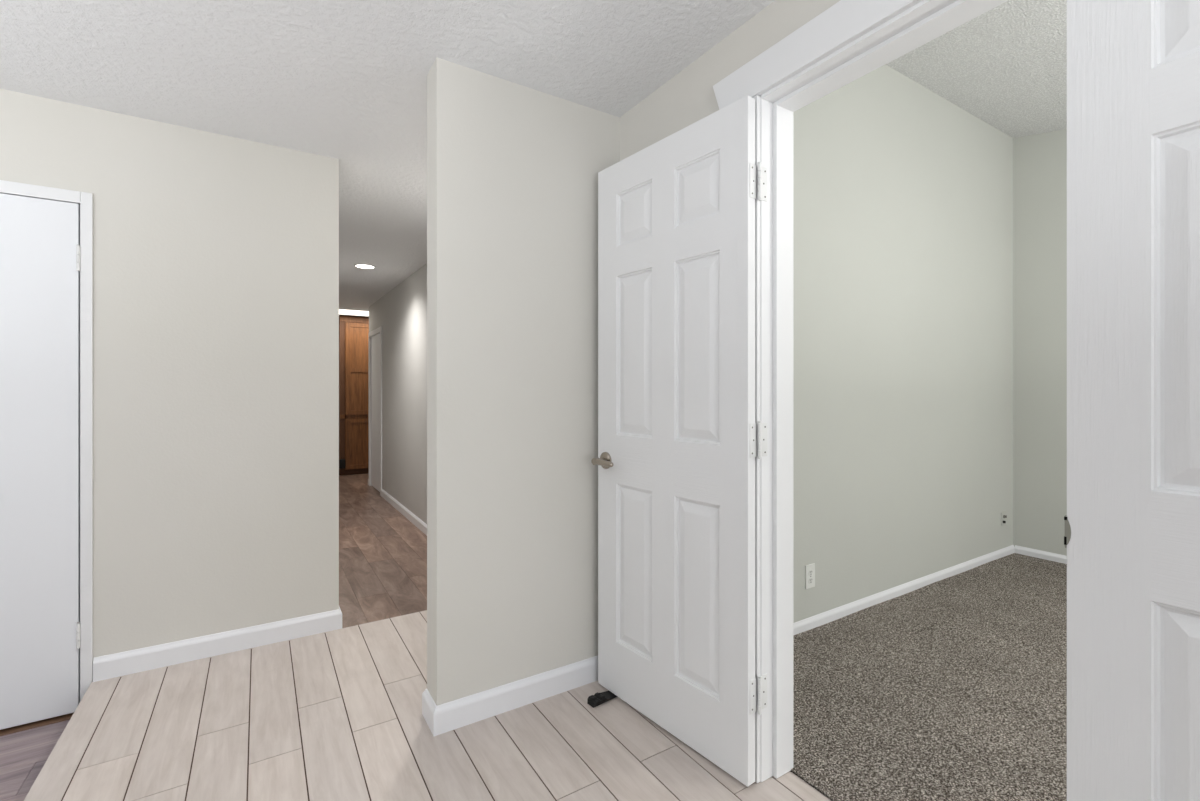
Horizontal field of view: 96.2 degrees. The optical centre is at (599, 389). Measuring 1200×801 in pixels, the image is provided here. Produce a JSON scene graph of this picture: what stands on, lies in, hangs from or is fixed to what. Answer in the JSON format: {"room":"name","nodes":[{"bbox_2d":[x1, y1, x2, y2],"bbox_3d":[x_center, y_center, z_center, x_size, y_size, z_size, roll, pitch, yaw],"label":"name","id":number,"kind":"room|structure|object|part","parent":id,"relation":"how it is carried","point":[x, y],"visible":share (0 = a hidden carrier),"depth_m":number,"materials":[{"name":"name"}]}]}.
{"room":"entry hallway","nodes":[
{"label":"entry hallway","id":0,"kind":"room"},
{"bbox_2d":[0,720,69,800],"bbox_3d":[-1.774,1.300,-1.464,3.434,0.020,6.429,0,0,-32],"label":"floor","id":1,"kind":"structure","parent":0,"point":[23,754],"depth_m":1.89,"materials":[{"name":"brown wood"}]},
{"bbox_2d":[0,89,338,676],"bbox_3d":[-3.187,0.077,1.507,4.433,2.425,0.120,0,0,-32],"label":"wall","id":2,"kind":"structure","parent":0,"point":[216,256],"depth_m":2.36,"materials":[{"name":"beige paint"}]},
{"bbox_2d":[0,713,73,735],"bbox_3d":[-2.413,1.289,1.962,0.772,0.004,0.120,0,0,-32],"label":"trim","id":3,"kind":"structure","parent":2,"relation":"attached to","point":[65,717],"depth_m":2.07,"materials":[{"name":"brown"}]},
{"bbox_2d":[0,193,79,729],"bbox_3d":[-2.396,0.269,1.942,0.772,2.015,0.047,0,0,-32],"label":"door","id":4,"kind":"structure","parent":2,"relation":"in","point":[40,238],"depth_m":2.07,"materials":[{"name":"white paint"}]},
{"bbox_2d":[0,180,92,700],"bbox_3d":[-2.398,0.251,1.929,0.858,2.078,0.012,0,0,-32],"label":"trim","id":5,"kind":"structure","parent":2,"relation":"attached to","point":[85,199],"depth_m":2.14,"materials":[{"name":"white paint"}]},
{"bbox_2d":[93,606,341,681],"bbox_3d":[-1.678,1.123,2.445,0.907,0.093,0.114,0,0,-32],"label":"baseboard","id":6,"kind":"structure","parent":2,"relation":"attached to","point":[114,665],"depth_m":2.36,"materials":[{"name":"white paint"}]},
{"bbox_2d":[339,473,426,627],"bbox_3d":[-1.775,1.300,6.280,3.066,0.020,6.692,0,0,-32],"label":"floor","id":7,"kind":"structure","parent":0,"point":[383,554],"depth_m":4.14,"materials":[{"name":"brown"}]},
{"bbox_2d":[339,316,368,474],"bbox_3d":[-3.643,0.085,8.534,0.965,2.409,0.665,0,0,-32],"label":"pantry cabinet","id":8,"kind":"object","parent":7,"relation":"on","point":[353,331],"visible":0.39,"depth_m":8.16,"materials":[{"name":"brown wood"}]},
{"bbox_3d":[-3.860,1.103,8.054,0.083,0.143,0.087,0,0,-32],"label":"pull handle","id":9,"kind":"part","parent":8,"relation":"part of","materials":[{"name":"black metal"}]},
{"bbox_3d":[-3.879,0.045,8.098,0.068,2.310,0.008,0,0,-32],"label":"filler panel","id":10,"kind":"part","parent":8,"relation":"part of","materials":[{"name":"brown wood"}]},
{"bbox_3d":[-3.647,0.818,8.215,0.429,0.765,0.019,0,0,-32],"label":"door","id":11,"kind":"part","parent":8,"relation":"part of","materials":[{"name":"brown wood"}]},
{"bbox_3d":[-3.647,-0.323,8.215,0.429,1.395,0.019,0,0,-32],"label":"door","id":12,"kind":"part","parent":8,"relation":"part of","materials":[{"name":"brown wood"}]},
{"bbox_2d":[0,0,774,316],"bbox_3d":[-1.903,-1.185,2.345,7.500,0.100,13.200,0,0,-32],"label":"ceiling","id":13,"kind":"structure","parent":0,"point":[345,81],"depth_m":1.85,"materials":[{"name":"white paint"}]},
{"bbox_2d":[339,307,368,316],"bbox_3d":[-3.478,-1.124,7.813,1.240,0.022,0.600,0,0,-32],"label":"ceiling light panel","id":14,"kind":"object","parent":13,"relation":"attached to","point":[342,311],"visible":0.17,"depth_m":7.77,"materials":[{"name":"white paint"}]},
{"bbox_2d":[354,264,375,268],"bbox_3d":[-2.151,-1.131,4.924,0.190,0.008,0.190,0,0,-32],"label":"recessed light","id":15,"kind":"object","parent":13,"relation":"in","point":[363,266],"visible":1,"depth_m":4.92,"materials":[{"name":"white paint"}]},
{"bbox_2d":[427,58,619,704],"bbox_3d":[-0.271,0.022,2.090,0.757,2.315,0.124,0,0,-32],"label":"wall","id":16,"kind":"structure","parent":0,"point":[513,169],"depth_m":1.98,"materials":[{"name":"beige paint"}]},
{"bbox_2d":[422,656,597,735],"bbox_3d":[-0.277,1.123,2.087,0.771,0.093,0.152,0,0,-32],"label":"baseboard","id":17,"kind":"structure","parent":16,"relation":"attached to","point":[452,715],"depth_m":1.96,"materials":[{"name":"white paint"}]},
{"bbox_2d":[24,553,1066,800],"bbox_3d":[1.849,1.215,0.823,5.135,0.110,6.406,0,0,-32],"label":"floor","id":18,"kind":"structure","parent":0,"point":[161,772],"depth_m":1.86,"materials":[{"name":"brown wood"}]},
{"bbox_2d":[587,691,617,707],"bbox_3d":[0.019,1.158,2.038,0.145,0.022,0.053,0,0,-40],"label":"door stop","id":19,"kind":"object","parent":18,"relation":"on","point":[597,699],"visible":0.95,"depth_m":2.01,"materials":[{"name":"black rubber"}]},
{"bbox_2d":[369,0,839,523],"bbox_3d":[-0.051,0.077,2.562,0.120,2.425,11.380,0,0,-32],"label":"wall","id":20,"kind":"structure","parent":0,"point":[401,313],"depth_m":4.88,"materials":[{"name":"paint"}]},
{"bbox_2d":[371,333,379,491],"bbox_3d":[-2.867,0.283,6.926,0.049,1.990,0.766,0,0,-32],"label":"door","id":21,"kind":"structure","parent":20,"relation":"in","point":[375,340],"depth_m":6.97,"materials":[{"name":"white paint"}]},
{"bbox_2d":[369,326,381,495],"bbox_3d":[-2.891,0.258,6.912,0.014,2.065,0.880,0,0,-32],"label":"trim","id":22,"kind":"structure","parent":20,"relation":"attached to","point":[379,329],"depth_m":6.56,"materials":[{"name":"white paint"}]},
{"bbox_2d":[381,489,426,535],"bbox_3d":[-1.574,1.246,4.838,0.013,0.088,4.043,0,0,-32],"label":"baseboard","id":23,"kind":"structure","parent":20,"relation":"attached to","point":[404,511],"depth_m":5.45,"materials":[{"name":"white paint"}]},
{"bbox_2d":[591,95,766,786],"bbox_3d":[0.228,0.149,1.856,0.161,2.018,0.734,0,0,-38],"label":"door","id":24,"kind":"structure","parent":20,"relation":"in","point":[675,461],"depth_m":1.78,"materials":[{"name":"white"}]},
{"bbox_3d":[0.018,0.273,2.043,0.063,0.066,0.128,0,0,-38],"label":"handle","id":25,"kind":"part","parent":24,"relation":"part of","materials":[{"name":"silver metal"}]},
{"bbox_2d":[753,95,760,782],"bbox_3d":[0.860,0.146,0.996,0.021,2.044,1.720,0,0,-32],"label":"trim","id":26,"kind":"structure","parent":20,"relation":"attached to","point":[757,98],"depth_m":1.60,"materials":[{"name":"white paint"}]},
{"bbox_2d":[713,0,922,109],"bbox_3d":[0.859,-0.934,0.995,0.023,0.112,1.805,0,0,-32],"label":"trim","id":27,"kind":"structure","parent":20,"relation":"attached to","point":[844,22],"depth_m":1.44,"materials":[{"name":"white paint"}]},
{"bbox_2d":[760,0,956,781],"bbox_3d":[0.918,0.141,1.034,0.130,2.056,1.452,0,0,-32],"label":"trim","id":28,"kind":"structure","parent":20,"relation":"attached to","point":[923,9],"depth_m":1.61,"materials":[{"name":"white paint"}]},
{"bbox_2d":[773,0,1007,778],"bbox_3d":[0.939,0.150,1.046,0.078,2.036,1.430,0,0,-32],"label":"trim","id":29,"kind":"structure","parent":20,"relation":"attached to","point":[959,12],"depth_m":1.63,"materials":[{"name":"white paint"}]},
{"bbox_2d":[1064,0,1199,800],"bbox_3d":[1.070,0.149,0.708,0.044,2.018,0.718,0,0,-32],"label":"door","id":30,"kind":"structure","parent":20,"relation":"in","point":[1132,519],"depth_m":0.93,"materials":[{"name":"white"}]},
{"bbox_3d":[0.881,0.264,1.007,0.032,0.060,0.009,0,0,-32],"label":"strike plate","id":31,"kind":"part","parent":30,"relation":"part of","materials":[{"name":"grey metal"}]},
{"bbox_2d":[793,64,1012,622],"bbox_3d":[1.591,-0.380,3.058,3.176,3.100,0.120,0,0,-32],"label":"wall","id":32,"kind":"structure","parent":0,"point":[903,196],"depth_m":3.04,"materials":[{"name":"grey paint"}]},
{"bbox_2d":[805,563,814,588],"bbox_3d":[1.026,0.908,2.624,0.070,0.114,0.008,0,0,-32],"label":"electrical outlet","id":33,"kind":"object","parent":32,"relation":"attached to","point":[809,569],"visible":1,"depth_m":2.62,"materials":[{"name":"white plastic"}]},
{"bbox_2d":[793,545,1014,634],"bbox_3d":[1.626,1.140,3.003,3.176,0.060,0.012,0,0,-32],"label":"baseboard","id":34,"kind":"structure","parent":32,"relation":"attached to","point":[823,618],"depth_m":3.00,"materials":[{"name":"white paint"}]},
{"bbox_2d":[1001,511,1006,525],"bbox_3d":[2.833,0.900,3.765,0.080,0.090,0.018,0,0,-32],"label":"cable jack","id":35,"kind":"object","parent":32,"relation":"attached to","point":[1003,514],"visible":1,"depth_m":3.76,"materials":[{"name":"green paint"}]},
{"bbox_2d":[886,0,1066,137],"bbox_3d":[2.767,-1.450,1.211,3.230,0.921,4.320,0,0,-32],"label":"ceiling","id":36,"kind":"structure","parent":0,"point":[1005,66],"depth_m":2.90,"materials":[{"name":"white paint"}]},
{"bbox_2d":[1013,129,1066,555],"bbox_3d":[4.158,-0.380,2.088,0.120,3.100,4.510,0,0,-32],"label":"wall","id":37,"kind":"structure","parent":0,"point":[1039,160],"depth_m":3.72,"materials":[{"name":"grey paint"}]},
{"bbox_2d":[1014,545,1066,563],"bbox_3d":[4.106,1.140,2.048,0.012,0.060,4.258,0,0,-32],"label":"baseboard","id":38,"kind":"structure","parent":37,"relation":"attached to","point":[1040,554],"depth_m":3.71,"materials":[{"name":"white paint"}]}
]}

